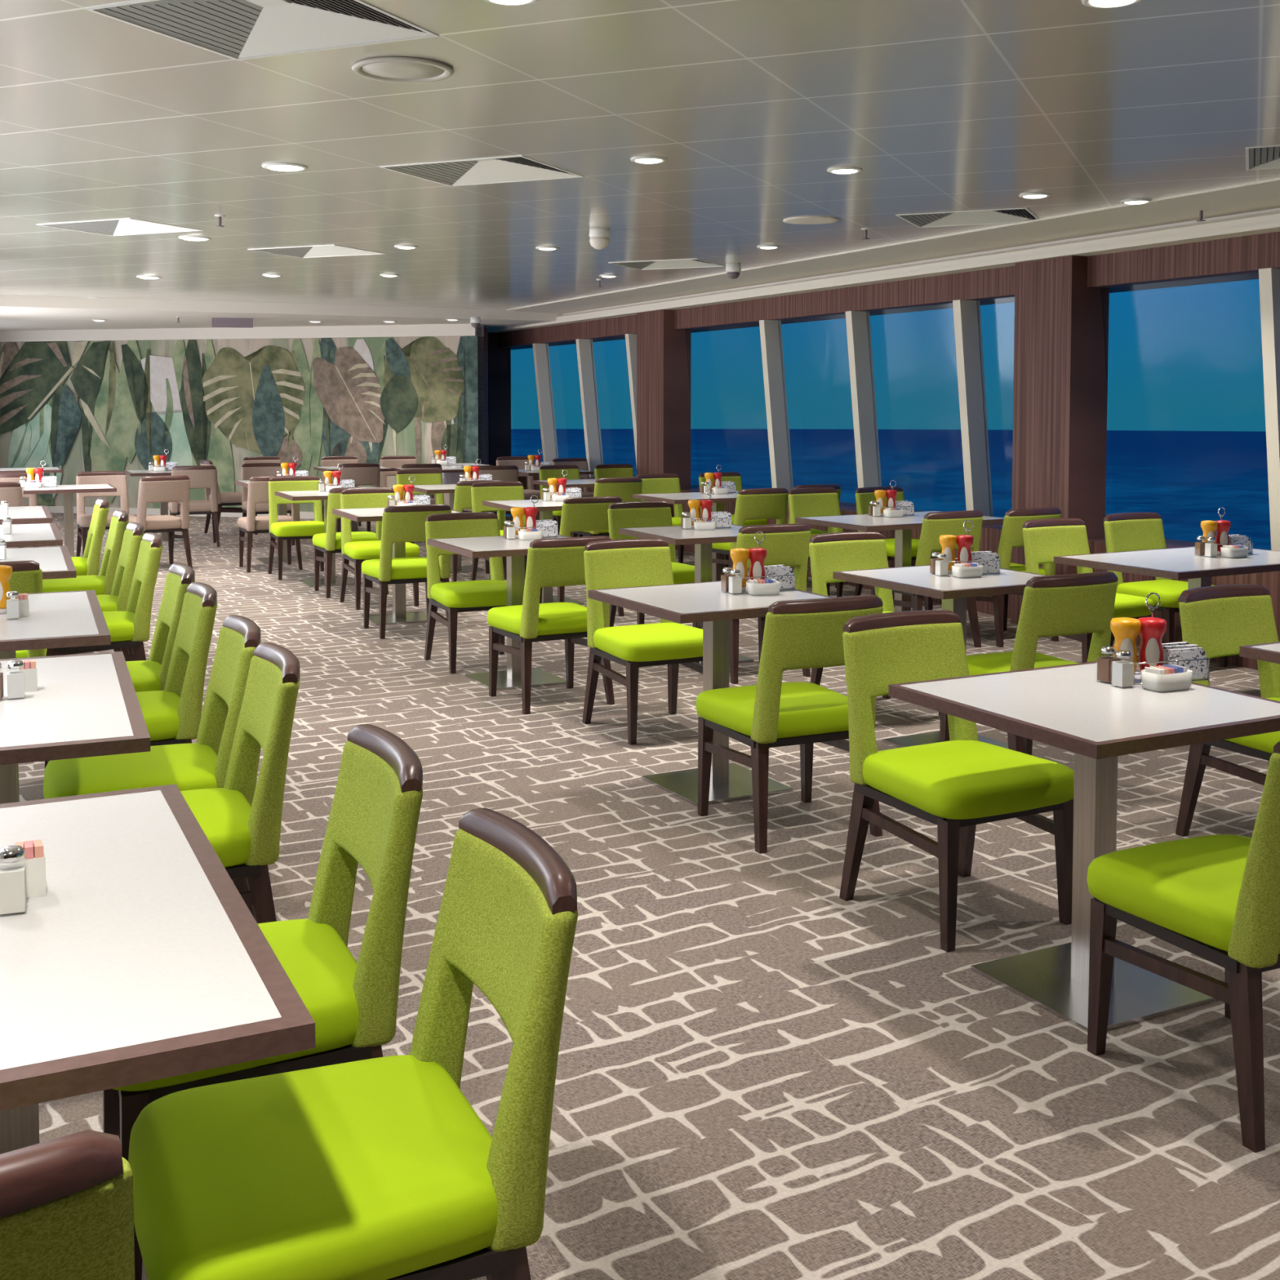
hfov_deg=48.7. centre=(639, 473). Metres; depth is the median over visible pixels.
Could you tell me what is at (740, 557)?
bottle
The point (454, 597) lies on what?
dining chair
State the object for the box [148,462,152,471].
salt shaker
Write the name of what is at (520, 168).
ceiling vent
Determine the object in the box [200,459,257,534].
dining chair
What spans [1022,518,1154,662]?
dining chair
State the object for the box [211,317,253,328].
air vent
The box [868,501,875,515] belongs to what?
pepper shaker
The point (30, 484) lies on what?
dish
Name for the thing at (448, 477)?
napkin
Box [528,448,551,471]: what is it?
wire caddy
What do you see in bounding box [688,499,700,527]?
bottle
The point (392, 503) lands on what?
salt shaker
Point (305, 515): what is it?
baseboard
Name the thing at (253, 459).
dining chair
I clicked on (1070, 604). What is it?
dining chair
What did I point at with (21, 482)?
salt shaker
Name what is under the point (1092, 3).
recessed light
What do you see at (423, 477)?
dining chair
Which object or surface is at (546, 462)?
napkin stack
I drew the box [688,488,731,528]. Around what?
wire caddy
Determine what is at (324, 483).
wire basket
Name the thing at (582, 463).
dining chair
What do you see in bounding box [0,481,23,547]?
dining chair
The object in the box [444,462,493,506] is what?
square table
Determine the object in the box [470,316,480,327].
dome camera
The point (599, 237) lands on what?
dome camera
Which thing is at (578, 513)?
dining chair
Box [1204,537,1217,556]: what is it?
salt shaker
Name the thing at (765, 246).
recessed light
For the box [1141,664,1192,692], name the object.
dish
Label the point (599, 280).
sprinkler
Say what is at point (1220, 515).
wire caddy
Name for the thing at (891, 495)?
ketchup bottle
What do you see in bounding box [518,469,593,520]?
square table
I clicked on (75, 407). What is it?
wall
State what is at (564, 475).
wire caddy
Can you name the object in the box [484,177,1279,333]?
trim
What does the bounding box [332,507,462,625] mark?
square table
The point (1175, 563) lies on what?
table
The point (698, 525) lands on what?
dish
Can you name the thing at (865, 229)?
sprinkler
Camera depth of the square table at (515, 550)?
7.69 m
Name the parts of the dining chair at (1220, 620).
leg, rail, backrest, seat frame, seat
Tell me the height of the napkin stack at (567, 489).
0.091 m
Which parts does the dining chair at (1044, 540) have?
rail, backrest, leg, seat, seat frame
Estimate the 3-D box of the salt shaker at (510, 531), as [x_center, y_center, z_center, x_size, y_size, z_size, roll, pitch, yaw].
[-0.720,0.315,7.886,0.044,0.097,0.044,-1,3,-20]
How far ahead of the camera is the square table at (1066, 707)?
3.63 m
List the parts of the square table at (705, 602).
plate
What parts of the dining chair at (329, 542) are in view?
leg, seat frame, leg, seat, backrest, rail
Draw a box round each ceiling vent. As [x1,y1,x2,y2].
[35,217,203,235]
[84,0,439,60]
[247,244,385,257]
[379,155,584,186]
[608,258,725,270]
[895,208,1039,227]
[1245,145,1279,170]
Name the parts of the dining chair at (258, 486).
leg, leg, seat frame, seat, rail, backrest, leg, leg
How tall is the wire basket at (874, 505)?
0.064 m
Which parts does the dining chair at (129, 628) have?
leg, seat frame, seat, leg, leg, backrest, rail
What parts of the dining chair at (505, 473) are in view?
seat, seat frame, backrest, rail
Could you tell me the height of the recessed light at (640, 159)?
0.017 m
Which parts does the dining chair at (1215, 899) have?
leg, seat, seat frame, leg, leg, backrest, rail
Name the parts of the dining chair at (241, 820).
seat, seat frame, leg, leg, backrest, rail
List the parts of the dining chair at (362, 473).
leg, rail, backrest, leg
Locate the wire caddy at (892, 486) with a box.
[874,480,914,516]
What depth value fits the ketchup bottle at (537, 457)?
15.75 m
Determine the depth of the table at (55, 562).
6.90 m
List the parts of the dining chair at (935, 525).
leg, seat frame, leg, leg, backrest, rail, leg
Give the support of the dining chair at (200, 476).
on the floor
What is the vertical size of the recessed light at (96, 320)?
0.017 m
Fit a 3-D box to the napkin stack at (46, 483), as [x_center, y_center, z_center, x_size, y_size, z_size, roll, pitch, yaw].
[-5.311,0.069,12.710,0.123,0.091,0.087,-1,3,-15]
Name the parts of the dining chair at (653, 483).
rail, backrest, leg, seat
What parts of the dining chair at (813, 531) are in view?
backrest, rail, seat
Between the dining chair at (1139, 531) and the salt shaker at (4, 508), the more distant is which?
the salt shaker at (4, 508)
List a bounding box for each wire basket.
[25,480,54,487]
[324,483,354,491]
[393,499,430,505]
[511,525,557,538]
[547,491,581,501]
[688,516,731,528]
[709,484,736,493]
[728,573,795,592]
[874,505,914,516]
[939,558,999,574]
[1104,653,1209,684]
[1200,541,1253,555]
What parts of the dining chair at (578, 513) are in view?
leg, leg, backrest, rail, leg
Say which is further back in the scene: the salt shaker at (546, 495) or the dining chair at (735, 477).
the dining chair at (735, 477)
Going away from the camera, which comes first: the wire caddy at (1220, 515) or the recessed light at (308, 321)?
the wire caddy at (1220, 515)
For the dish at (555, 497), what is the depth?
10.85 m
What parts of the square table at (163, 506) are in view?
plate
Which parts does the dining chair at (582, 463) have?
rail, backrest, seat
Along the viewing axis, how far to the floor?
3.54 m
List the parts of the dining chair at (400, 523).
leg, leg, seat, seat frame, backrest, rail, leg, leg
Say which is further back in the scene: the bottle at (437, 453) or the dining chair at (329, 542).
the bottle at (437, 453)
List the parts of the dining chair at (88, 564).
seat, backrest, rail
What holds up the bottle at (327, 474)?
in the wire caddy at (338, 464)
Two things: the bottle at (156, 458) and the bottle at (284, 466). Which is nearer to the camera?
the bottle at (284, 466)
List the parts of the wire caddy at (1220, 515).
loop handle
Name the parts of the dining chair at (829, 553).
leg, rail, backrest, leg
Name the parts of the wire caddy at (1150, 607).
loop handle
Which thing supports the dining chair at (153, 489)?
on the floor
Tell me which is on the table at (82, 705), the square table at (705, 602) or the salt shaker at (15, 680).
the salt shaker at (15, 680)
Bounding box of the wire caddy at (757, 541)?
[728,531,795,592]
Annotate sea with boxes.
[496,428,1271,550]
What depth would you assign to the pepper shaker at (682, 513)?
8.57 m
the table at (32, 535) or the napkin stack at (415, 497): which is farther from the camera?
the napkin stack at (415, 497)
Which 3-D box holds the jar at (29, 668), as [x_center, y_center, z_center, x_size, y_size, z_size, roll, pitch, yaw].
[-1.626,0.536,3.753,0.046,0.078,0.040,-1,3,-25]
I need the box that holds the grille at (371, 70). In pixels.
[361,62,443,79]
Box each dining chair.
[0,472,37,524]
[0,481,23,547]
[0,560,46,657]
[0,1129,134,1279]
[42,510,128,651]
[43,614,261,799]
[44,563,195,768]
[45,532,162,661]
[48,582,217,761]
[71,498,109,575]
[75,471,136,556]
[96,522,144,655]
[102,724,422,1279]
[128,475,192,568]
[128,807,577,1279]
[168,465,220,548]
[180,642,300,924]
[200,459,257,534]
[237,475,302,572]
[240,462,294,545]
[242,456,280,463]
[267,475,324,580]
[312,486,388,598]
[320,456,360,525]
[336,462,380,532]
[339,487,419,609]
[361,504,451,639]
[380,455,430,495]
[395,469,444,543]
[400,463,442,504]
[424,511,506,674]
[452,480,506,582]
[462,465,518,520]
[471,480,527,580]
[487,535,614,714]
[496,456,540,525]
[538,465,582,537]
[539,496,624,616]
[551,457,594,535]
[571,477,642,537]
[582,538,702,744]
[594,463,634,479]
[607,501,694,626]
[635,473,701,563]
[692,523,810,684]
[695,595,883,853]
[698,471,767,567]
[711,488,788,568]
[787,484,840,588]
[787,487,843,597]
[808,531,940,715]
[839,609,1074,952]
[854,486,942,607]
[871,510,982,648]
[939,571,1118,755]
[975,507,1061,647]
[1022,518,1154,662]
[1086,741,1279,1152]
[1103,511,1227,666]
[1175,584,1279,836]
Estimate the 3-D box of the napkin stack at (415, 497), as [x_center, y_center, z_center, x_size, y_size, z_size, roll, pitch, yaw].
[-1.573,0.199,10.163,0.123,0.091,0.087,-1,3,-20]
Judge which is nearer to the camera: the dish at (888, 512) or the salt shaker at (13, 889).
the salt shaker at (13, 889)
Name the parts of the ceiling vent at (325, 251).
sloped panel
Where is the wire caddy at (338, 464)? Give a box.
[324,463,354,491]
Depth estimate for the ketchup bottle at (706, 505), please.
8.56 m
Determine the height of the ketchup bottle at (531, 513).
0.172 m
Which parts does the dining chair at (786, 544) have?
leg, leg, leg, backrest, rail, leg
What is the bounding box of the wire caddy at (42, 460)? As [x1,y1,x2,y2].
[25,460,54,487]
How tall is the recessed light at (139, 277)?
0.017 m
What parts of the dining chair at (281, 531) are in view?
leg, leg, seat frame, rail, backrest, seat, leg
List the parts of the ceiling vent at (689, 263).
sloped panel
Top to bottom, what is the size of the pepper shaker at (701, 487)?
0.097 m
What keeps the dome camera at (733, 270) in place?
attached to the ceiling
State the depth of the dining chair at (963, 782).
4.20 m
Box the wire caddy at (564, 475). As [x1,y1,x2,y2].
[547,469,581,501]
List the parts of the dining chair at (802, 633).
leg, leg, seat, seat frame, leg, backrest, rail, leg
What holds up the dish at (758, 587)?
on the square table at (705, 602)
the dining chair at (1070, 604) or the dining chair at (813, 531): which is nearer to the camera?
the dining chair at (1070, 604)
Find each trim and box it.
[0,294,563,330]
[0,324,484,342]
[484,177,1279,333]
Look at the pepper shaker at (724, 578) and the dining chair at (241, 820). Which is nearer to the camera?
the dining chair at (241, 820)
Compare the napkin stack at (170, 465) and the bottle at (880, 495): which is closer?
the bottle at (880, 495)
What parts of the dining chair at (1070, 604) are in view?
leg, leg, seat, leg, backrest, rail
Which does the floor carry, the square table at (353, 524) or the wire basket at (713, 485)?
the square table at (353, 524)
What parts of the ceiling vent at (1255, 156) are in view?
sloped panel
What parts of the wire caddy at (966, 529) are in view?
loop handle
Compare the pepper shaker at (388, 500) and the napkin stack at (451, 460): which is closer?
the pepper shaker at (388, 500)
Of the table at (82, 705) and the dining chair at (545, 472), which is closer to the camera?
the table at (82, 705)
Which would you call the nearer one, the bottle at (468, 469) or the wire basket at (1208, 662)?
the wire basket at (1208, 662)
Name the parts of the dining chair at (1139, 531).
leg, rail, backrest, leg, seat, seat frame, leg, leg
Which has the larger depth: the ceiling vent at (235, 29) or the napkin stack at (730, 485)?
the napkin stack at (730, 485)
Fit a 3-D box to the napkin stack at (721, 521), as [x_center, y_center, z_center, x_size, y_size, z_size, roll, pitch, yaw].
[0.491,0.279,8.590,0.123,0.091,0.087,0,3,-10]
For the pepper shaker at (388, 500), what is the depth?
10.09 m
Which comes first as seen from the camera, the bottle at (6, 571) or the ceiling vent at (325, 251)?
the bottle at (6, 571)
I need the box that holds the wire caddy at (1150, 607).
[1104,592,1209,684]
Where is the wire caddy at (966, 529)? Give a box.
[939,520,999,574]
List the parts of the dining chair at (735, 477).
rail, backrest, leg, seat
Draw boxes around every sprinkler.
[214,214,225,226]
[595,279,603,287]
[861,227,871,239]
[1196,210,1205,221]
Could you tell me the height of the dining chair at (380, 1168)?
0.861 m
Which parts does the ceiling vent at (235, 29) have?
sloped panel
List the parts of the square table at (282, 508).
plate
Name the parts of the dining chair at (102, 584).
seat, backrest, rail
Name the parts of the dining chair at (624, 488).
leg, seat frame, seat, backrest, rail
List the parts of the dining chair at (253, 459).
rail, backrest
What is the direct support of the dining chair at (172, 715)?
on the floor
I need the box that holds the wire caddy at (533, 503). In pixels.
[511,494,557,538]
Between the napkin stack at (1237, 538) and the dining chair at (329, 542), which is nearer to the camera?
the napkin stack at (1237, 538)
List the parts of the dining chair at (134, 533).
seat, leg, backrest, rail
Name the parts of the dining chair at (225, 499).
rail, leg, backrest, leg, seat, seat frame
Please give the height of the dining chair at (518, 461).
0.861 m
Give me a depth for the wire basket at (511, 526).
7.94 m
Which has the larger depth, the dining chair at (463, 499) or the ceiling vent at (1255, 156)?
the dining chair at (463, 499)
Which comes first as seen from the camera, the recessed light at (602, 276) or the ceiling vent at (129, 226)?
the ceiling vent at (129, 226)
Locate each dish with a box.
[24,480,41,488]
[153,466,165,471]
[325,484,341,492]
[397,501,416,505]
[436,459,447,465]
[518,528,542,540]
[530,465,541,471]
[551,493,569,501]
[693,519,715,529]
[711,486,728,493]
[746,578,780,595]
[883,507,903,517]
[951,562,982,577]
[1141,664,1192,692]
[1220,544,1248,558]
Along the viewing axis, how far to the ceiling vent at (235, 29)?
4.19 m
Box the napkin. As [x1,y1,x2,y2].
[441,465,467,484]
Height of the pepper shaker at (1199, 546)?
0.097 m
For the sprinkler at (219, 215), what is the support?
attached to the ceiling
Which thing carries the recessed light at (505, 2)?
in the ceiling
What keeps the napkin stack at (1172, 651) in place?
in the wire caddy at (1150, 607)
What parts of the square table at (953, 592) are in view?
plate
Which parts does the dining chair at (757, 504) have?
seat frame, seat, leg, backrest, rail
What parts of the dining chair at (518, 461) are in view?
rail, backrest, seat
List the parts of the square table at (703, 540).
plate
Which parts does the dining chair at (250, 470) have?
rail, backrest, seat frame, seat, leg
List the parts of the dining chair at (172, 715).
seat, seat frame, leg, backrest, rail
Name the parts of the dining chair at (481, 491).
leg, leg, rail, backrest, seat, leg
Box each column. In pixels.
[476,326,511,466]
[636,309,690,517]
[1010,255,1109,624]
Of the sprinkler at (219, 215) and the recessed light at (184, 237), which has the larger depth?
the recessed light at (184, 237)
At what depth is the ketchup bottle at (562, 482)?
10.97 m
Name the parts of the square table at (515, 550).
plate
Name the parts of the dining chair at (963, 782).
leg, rail, backrest, leg, seat frame, leg, seat, leg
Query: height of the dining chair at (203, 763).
0.861 m
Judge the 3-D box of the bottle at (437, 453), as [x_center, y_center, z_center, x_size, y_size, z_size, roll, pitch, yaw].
[-2.473,-0.200,17.279,0.080,0.172,0.079,-1,3,-15]
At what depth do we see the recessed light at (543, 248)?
10.02 m
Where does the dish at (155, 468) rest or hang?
on the square table at (163, 506)
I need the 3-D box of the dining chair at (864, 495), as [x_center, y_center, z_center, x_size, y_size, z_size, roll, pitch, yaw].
[1.984,0.546,10.820,0.510,0.861,0.608,-2,3,-28]
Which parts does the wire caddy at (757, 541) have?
loop handle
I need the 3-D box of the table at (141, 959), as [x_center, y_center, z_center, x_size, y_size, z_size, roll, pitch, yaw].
[-0.963,1.037,2.166,0.660,0.760,1.213,-1,3,-26]
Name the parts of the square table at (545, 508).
plate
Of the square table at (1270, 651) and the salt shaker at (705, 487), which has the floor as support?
the square table at (1270, 651)
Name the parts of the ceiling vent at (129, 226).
sloped panel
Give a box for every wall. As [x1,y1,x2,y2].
[0,336,484,511]
[497,231,1279,670]
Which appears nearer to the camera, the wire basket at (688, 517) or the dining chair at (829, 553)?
the dining chair at (829, 553)
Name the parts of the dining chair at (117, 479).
leg, leg, seat frame, rail, backrest, seat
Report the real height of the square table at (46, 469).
0.760 m
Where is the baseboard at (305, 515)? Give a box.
[46,506,314,519]
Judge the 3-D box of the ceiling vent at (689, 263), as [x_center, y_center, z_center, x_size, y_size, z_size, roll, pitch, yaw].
[0.220,-1.705,11.278,0.751,0.078,0.642,1,3,23]
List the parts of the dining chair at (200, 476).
seat, rail, seat frame, backrest, leg, leg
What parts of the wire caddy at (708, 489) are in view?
loop handle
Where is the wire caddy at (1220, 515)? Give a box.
[1200,506,1253,555]
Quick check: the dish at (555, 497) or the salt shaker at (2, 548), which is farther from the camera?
the dish at (555, 497)
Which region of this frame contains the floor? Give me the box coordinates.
[6,512,1279,1279]
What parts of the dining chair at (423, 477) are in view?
rail, backrest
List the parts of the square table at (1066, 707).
plate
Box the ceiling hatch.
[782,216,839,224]
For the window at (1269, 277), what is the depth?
7.96 m
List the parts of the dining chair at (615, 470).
rail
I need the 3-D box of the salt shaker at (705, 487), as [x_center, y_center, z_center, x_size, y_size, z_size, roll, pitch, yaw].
[0.555,0.118,11.761,0.044,0.097,0.044,-1,3,-15]
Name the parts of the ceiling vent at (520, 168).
sloped panel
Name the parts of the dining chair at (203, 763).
seat, backrest, rail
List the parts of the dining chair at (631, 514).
leg, rail, leg, backrest, seat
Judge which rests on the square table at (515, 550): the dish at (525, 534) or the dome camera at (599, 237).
the dish at (525, 534)
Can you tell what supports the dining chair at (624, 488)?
on the floor
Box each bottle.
[0,564,12,613]
[26,467,35,481]
[34,467,43,487]
[152,454,159,466]
[160,454,167,466]
[280,462,288,475]
[288,462,296,475]
[323,471,332,488]
[332,471,341,485]
[392,484,404,505]
[403,484,413,501]
[434,450,440,463]
[440,450,446,460]
[463,466,471,480]
[471,466,479,479]
[511,506,524,537]
[524,506,537,528]
[527,454,534,470]
[534,454,541,466]
[547,478,557,499]
[557,478,567,493]
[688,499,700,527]
[700,499,712,520]
[704,472,713,493]
[713,472,722,487]
[729,547,749,591]
[748,547,766,580]
[874,489,886,515]
[885,489,897,507]
[939,534,957,573]
[956,534,973,563]
[1110,617,1141,679]
[1137,617,1166,673]
[1200,520,1217,543]
[1215,520,1231,555]
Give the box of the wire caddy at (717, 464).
[709,464,736,493]
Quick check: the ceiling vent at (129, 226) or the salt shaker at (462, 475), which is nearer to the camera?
the ceiling vent at (129, 226)
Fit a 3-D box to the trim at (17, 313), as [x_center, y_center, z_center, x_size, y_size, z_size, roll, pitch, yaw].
[-6.812,-1.945,17.861,13.196,0.120,6.362,-1,3,-25]
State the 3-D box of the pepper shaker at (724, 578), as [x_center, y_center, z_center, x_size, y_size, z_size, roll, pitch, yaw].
[0.353,0.426,5.701,0.044,0.097,0.044,-2,3,-28]
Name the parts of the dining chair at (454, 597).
leg, leg, rail, backrest, seat frame, seat, leg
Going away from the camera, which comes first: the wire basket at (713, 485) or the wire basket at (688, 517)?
the wire basket at (688, 517)
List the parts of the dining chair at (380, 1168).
seat, seat frame, backrest, leg, rail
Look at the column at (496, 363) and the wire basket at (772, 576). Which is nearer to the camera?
the wire basket at (772, 576)
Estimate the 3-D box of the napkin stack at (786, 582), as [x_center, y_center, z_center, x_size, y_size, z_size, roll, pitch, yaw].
[0.560,0.422,5.770,0.123,0.091,0.087,-1,3,-24]
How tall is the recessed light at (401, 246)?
0.017 m
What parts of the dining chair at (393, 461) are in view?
rail, backrest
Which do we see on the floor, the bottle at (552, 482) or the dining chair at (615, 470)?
the dining chair at (615, 470)
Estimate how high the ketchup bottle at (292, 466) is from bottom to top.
0.172 m
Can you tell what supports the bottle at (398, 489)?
in the wire caddy at (411, 475)
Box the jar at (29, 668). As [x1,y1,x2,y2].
[17,659,37,692]
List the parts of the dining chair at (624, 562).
leg, rail, backrest, leg, seat frame, seat, leg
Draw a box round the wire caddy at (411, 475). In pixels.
[393,475,430,505]
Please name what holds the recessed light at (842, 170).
in the ceiling
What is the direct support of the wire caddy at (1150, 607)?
on the square table at (1066, 707)
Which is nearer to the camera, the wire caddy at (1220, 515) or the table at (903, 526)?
the wire caddy at (1220, 515)
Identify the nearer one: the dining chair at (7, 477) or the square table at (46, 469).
the dining chair at (7, 477)
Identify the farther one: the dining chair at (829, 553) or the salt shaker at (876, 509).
the salt shaker at (876, 509)
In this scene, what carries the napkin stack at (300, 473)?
in the wire caddy
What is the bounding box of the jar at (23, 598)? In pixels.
[15,593,29,617]
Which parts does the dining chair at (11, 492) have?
rail, backrest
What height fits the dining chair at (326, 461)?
0.861 m
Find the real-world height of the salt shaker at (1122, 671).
0.097 m
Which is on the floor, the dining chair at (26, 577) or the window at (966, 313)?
the dining chair at (26, 577)
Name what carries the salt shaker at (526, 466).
on the square table at (521, 472)
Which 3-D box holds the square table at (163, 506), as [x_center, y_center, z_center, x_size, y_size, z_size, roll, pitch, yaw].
[-5.266,0.351,15.643,0.760,0.760,0.760,-1,3,-25]
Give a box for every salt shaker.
[0,500,8,515]
[0,539,6,559]
[0,844,26,914]
[2,516,11,533]
[6,591,19,618]
[7,659,24,698]
[19,476,25,487]
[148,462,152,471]
[319,480,324,491]
[389,495,395,506]
[459,474,465,480]
[506,521,515,538]
[524,462,529,470]
[543,488,550,500]
[683,512,691,528]
[703,481,709,493]
[728,568,742,593]
[872,502,879,515]
[935,553,947,575]
[1111,649,1133,687]
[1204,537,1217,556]
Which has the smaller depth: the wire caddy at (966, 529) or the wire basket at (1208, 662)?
the wire basket at (1208, 662)
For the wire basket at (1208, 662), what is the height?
0.064 m
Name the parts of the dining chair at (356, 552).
leg, seat frame, leg, backrest, rail, seat, leg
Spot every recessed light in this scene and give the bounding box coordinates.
[92,319,106,321]
[136,275,161,279]
[178,235,210,240]
[262,162,307,171]
[262,274,282,276]
[308,320,322,322]
[380,274,399,276]
[382,320,396,322]
[394,244,417,248]
[484,0,538,5]
[535,246,559,250]
[599,275,617,277]
[630,155,666,164]
[756,244,780,248]
[826,166,862,173]
[1018,192,1051,198]
[1081,0,1142,8]
[1120,198,1151,204]
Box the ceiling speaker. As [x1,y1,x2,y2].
[351,56,453,83]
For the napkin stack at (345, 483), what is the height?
0.091 m
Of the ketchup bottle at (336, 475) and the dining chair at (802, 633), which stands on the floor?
the dining chair at (802, 633)
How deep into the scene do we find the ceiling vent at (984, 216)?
8.59 m
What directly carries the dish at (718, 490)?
on the table at (718, 500)
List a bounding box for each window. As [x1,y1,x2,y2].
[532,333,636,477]
[759,299,993,516]
[1258,267,1279,551]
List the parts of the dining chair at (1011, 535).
leg, leg, seat, backrest, rail, leg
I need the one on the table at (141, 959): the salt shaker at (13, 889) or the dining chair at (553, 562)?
the salt shaker at (13, 889)
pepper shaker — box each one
[0,662,4,699]
[386,494,393,506]
[503,520,511,537]
[542,487,547,499]
[680,511,688,527]
[699,481,705,493]
[720,567,734,591]
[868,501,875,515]
[929,551,942,573]
[1097,645,1118,682]
[1195,535,1206,555]
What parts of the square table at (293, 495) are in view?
plate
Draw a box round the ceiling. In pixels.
[0,0,1279,309]
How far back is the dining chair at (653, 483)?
13.04 m
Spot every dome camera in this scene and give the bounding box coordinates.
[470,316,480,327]
[589,227,609,249]
[725,262,741,279]
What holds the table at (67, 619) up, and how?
on the floor
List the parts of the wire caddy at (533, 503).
loop handle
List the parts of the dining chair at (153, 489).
seat, backrest, seat frame, rail, leg, leg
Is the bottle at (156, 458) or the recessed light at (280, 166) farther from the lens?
the bottle at (156, 458)
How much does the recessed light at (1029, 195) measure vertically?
0.017 m
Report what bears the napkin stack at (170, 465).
in the wire caddy
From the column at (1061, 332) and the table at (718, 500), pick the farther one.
the table at (718, 500)
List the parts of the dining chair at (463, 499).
leg, backrest, rail, leg, leg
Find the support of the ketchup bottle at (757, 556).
in the wire caddy at (757, 541)
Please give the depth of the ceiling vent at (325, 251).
10.48 m
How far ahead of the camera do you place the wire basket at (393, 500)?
10.09 m
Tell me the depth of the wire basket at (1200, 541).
7.06 m
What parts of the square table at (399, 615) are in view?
plate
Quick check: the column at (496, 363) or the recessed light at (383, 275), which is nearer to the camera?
the recessed light at (383, 275)
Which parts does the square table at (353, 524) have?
plate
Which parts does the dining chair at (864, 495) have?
leg, rail, backrest, leg, seat frame, seat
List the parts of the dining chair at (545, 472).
seat, leg, rail, backrest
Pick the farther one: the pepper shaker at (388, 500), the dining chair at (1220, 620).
the pepper shaker at (388, 500)
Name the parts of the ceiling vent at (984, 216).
sloped panel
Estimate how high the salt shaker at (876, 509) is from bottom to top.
0.097 m
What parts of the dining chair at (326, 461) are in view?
leg, rail, backrest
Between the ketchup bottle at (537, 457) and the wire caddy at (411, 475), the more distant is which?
the ketchup bottle at (537, 457)
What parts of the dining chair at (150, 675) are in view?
seat, backrest, rail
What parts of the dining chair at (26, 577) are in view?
rail, seat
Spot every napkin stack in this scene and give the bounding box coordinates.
[41,475,57,486]
[165,462,177,470]
[295,470,308,475]
[339,479,355,487]
[413,494,430,504]
[445,456,456,463]
[479,474,492,479]
[535,519,558,536]
[540,461,551,466]
[565,487,582,497]
[711,511,731,527]
[720,480,735,492]
[764,564,794,588]
[895,500,913,515]
[971,551,999,573]
[1161,641,1207,678]
[1228,533,1252,552]
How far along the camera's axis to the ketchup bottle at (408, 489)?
10.11 m
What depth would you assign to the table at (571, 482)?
13.45 m
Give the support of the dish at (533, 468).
on the square table at (521, 472)
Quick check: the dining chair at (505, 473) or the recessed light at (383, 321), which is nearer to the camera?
the dining chair at (505, 473)
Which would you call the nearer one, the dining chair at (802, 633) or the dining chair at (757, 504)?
the dining chair at (802, 633)
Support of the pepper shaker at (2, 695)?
on the table at (82, 705)
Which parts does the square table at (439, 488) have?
plate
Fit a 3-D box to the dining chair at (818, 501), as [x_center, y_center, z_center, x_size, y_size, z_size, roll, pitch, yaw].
[1.449,0.553,10.680,0.510,0.861,0.608,-2,3,-28]
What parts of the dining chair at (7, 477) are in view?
rail, backrest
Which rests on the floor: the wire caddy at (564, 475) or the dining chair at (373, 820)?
the dining chair at (373, 820)
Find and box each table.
[0,466,62,506]
[0,505,52,524]
[0,523,62,547]
[0,546,76,579]
[0,590,111,801]
[0,651,150,804]
[0,784,315,1154]
[22,484,116,556]
[124,470,183,541]
[235,480,324,564]
[275,490,362,586]
[313,466,394,533]
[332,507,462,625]
[392,466,472,498]
[413,484,485,573]
[426,534,568,690]
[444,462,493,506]
[482,499,584,604]
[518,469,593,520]
[533,479,609,537]
[587,579,833,806]
[618,524,753,667]
[632,490,788,581]
[795,511,1004,612]
[832,563,1046,748]
[888,661,1279,1032]
[1053,546,1279,685]
[1239,641,1279,663]
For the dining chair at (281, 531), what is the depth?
12.49 m
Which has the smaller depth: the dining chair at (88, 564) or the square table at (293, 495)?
the dining chair at (88, 564)
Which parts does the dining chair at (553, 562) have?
leg, leg, seat, seat frame, backrest, leg, rail, leg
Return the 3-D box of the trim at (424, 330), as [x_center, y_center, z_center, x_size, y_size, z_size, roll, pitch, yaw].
[-5.649,-1.858,18.802,7.509,0.150,0.300,1,3,15]
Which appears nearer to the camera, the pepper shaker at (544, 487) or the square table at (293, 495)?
the pepper shaker at (544, 487)
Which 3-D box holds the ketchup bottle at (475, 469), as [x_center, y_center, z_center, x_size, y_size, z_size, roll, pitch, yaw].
[-1.516,0.016,13.052,0.078,0.172,0.077,-1,3,-15]
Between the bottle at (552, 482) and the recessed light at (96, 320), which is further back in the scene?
the recessed light at (96, 320)
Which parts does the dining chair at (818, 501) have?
rail, backrest, leg, leg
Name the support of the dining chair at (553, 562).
on the floor
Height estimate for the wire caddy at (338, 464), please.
0.236 m
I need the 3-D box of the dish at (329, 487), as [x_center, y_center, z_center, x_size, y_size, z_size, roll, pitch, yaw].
[-2.606,0.125,12.018,0.132,0.058,0.080,-1,3,-10]
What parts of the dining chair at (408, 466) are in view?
rail, seat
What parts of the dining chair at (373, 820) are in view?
leg, leg, seat, seat frame, backrest, leg, rail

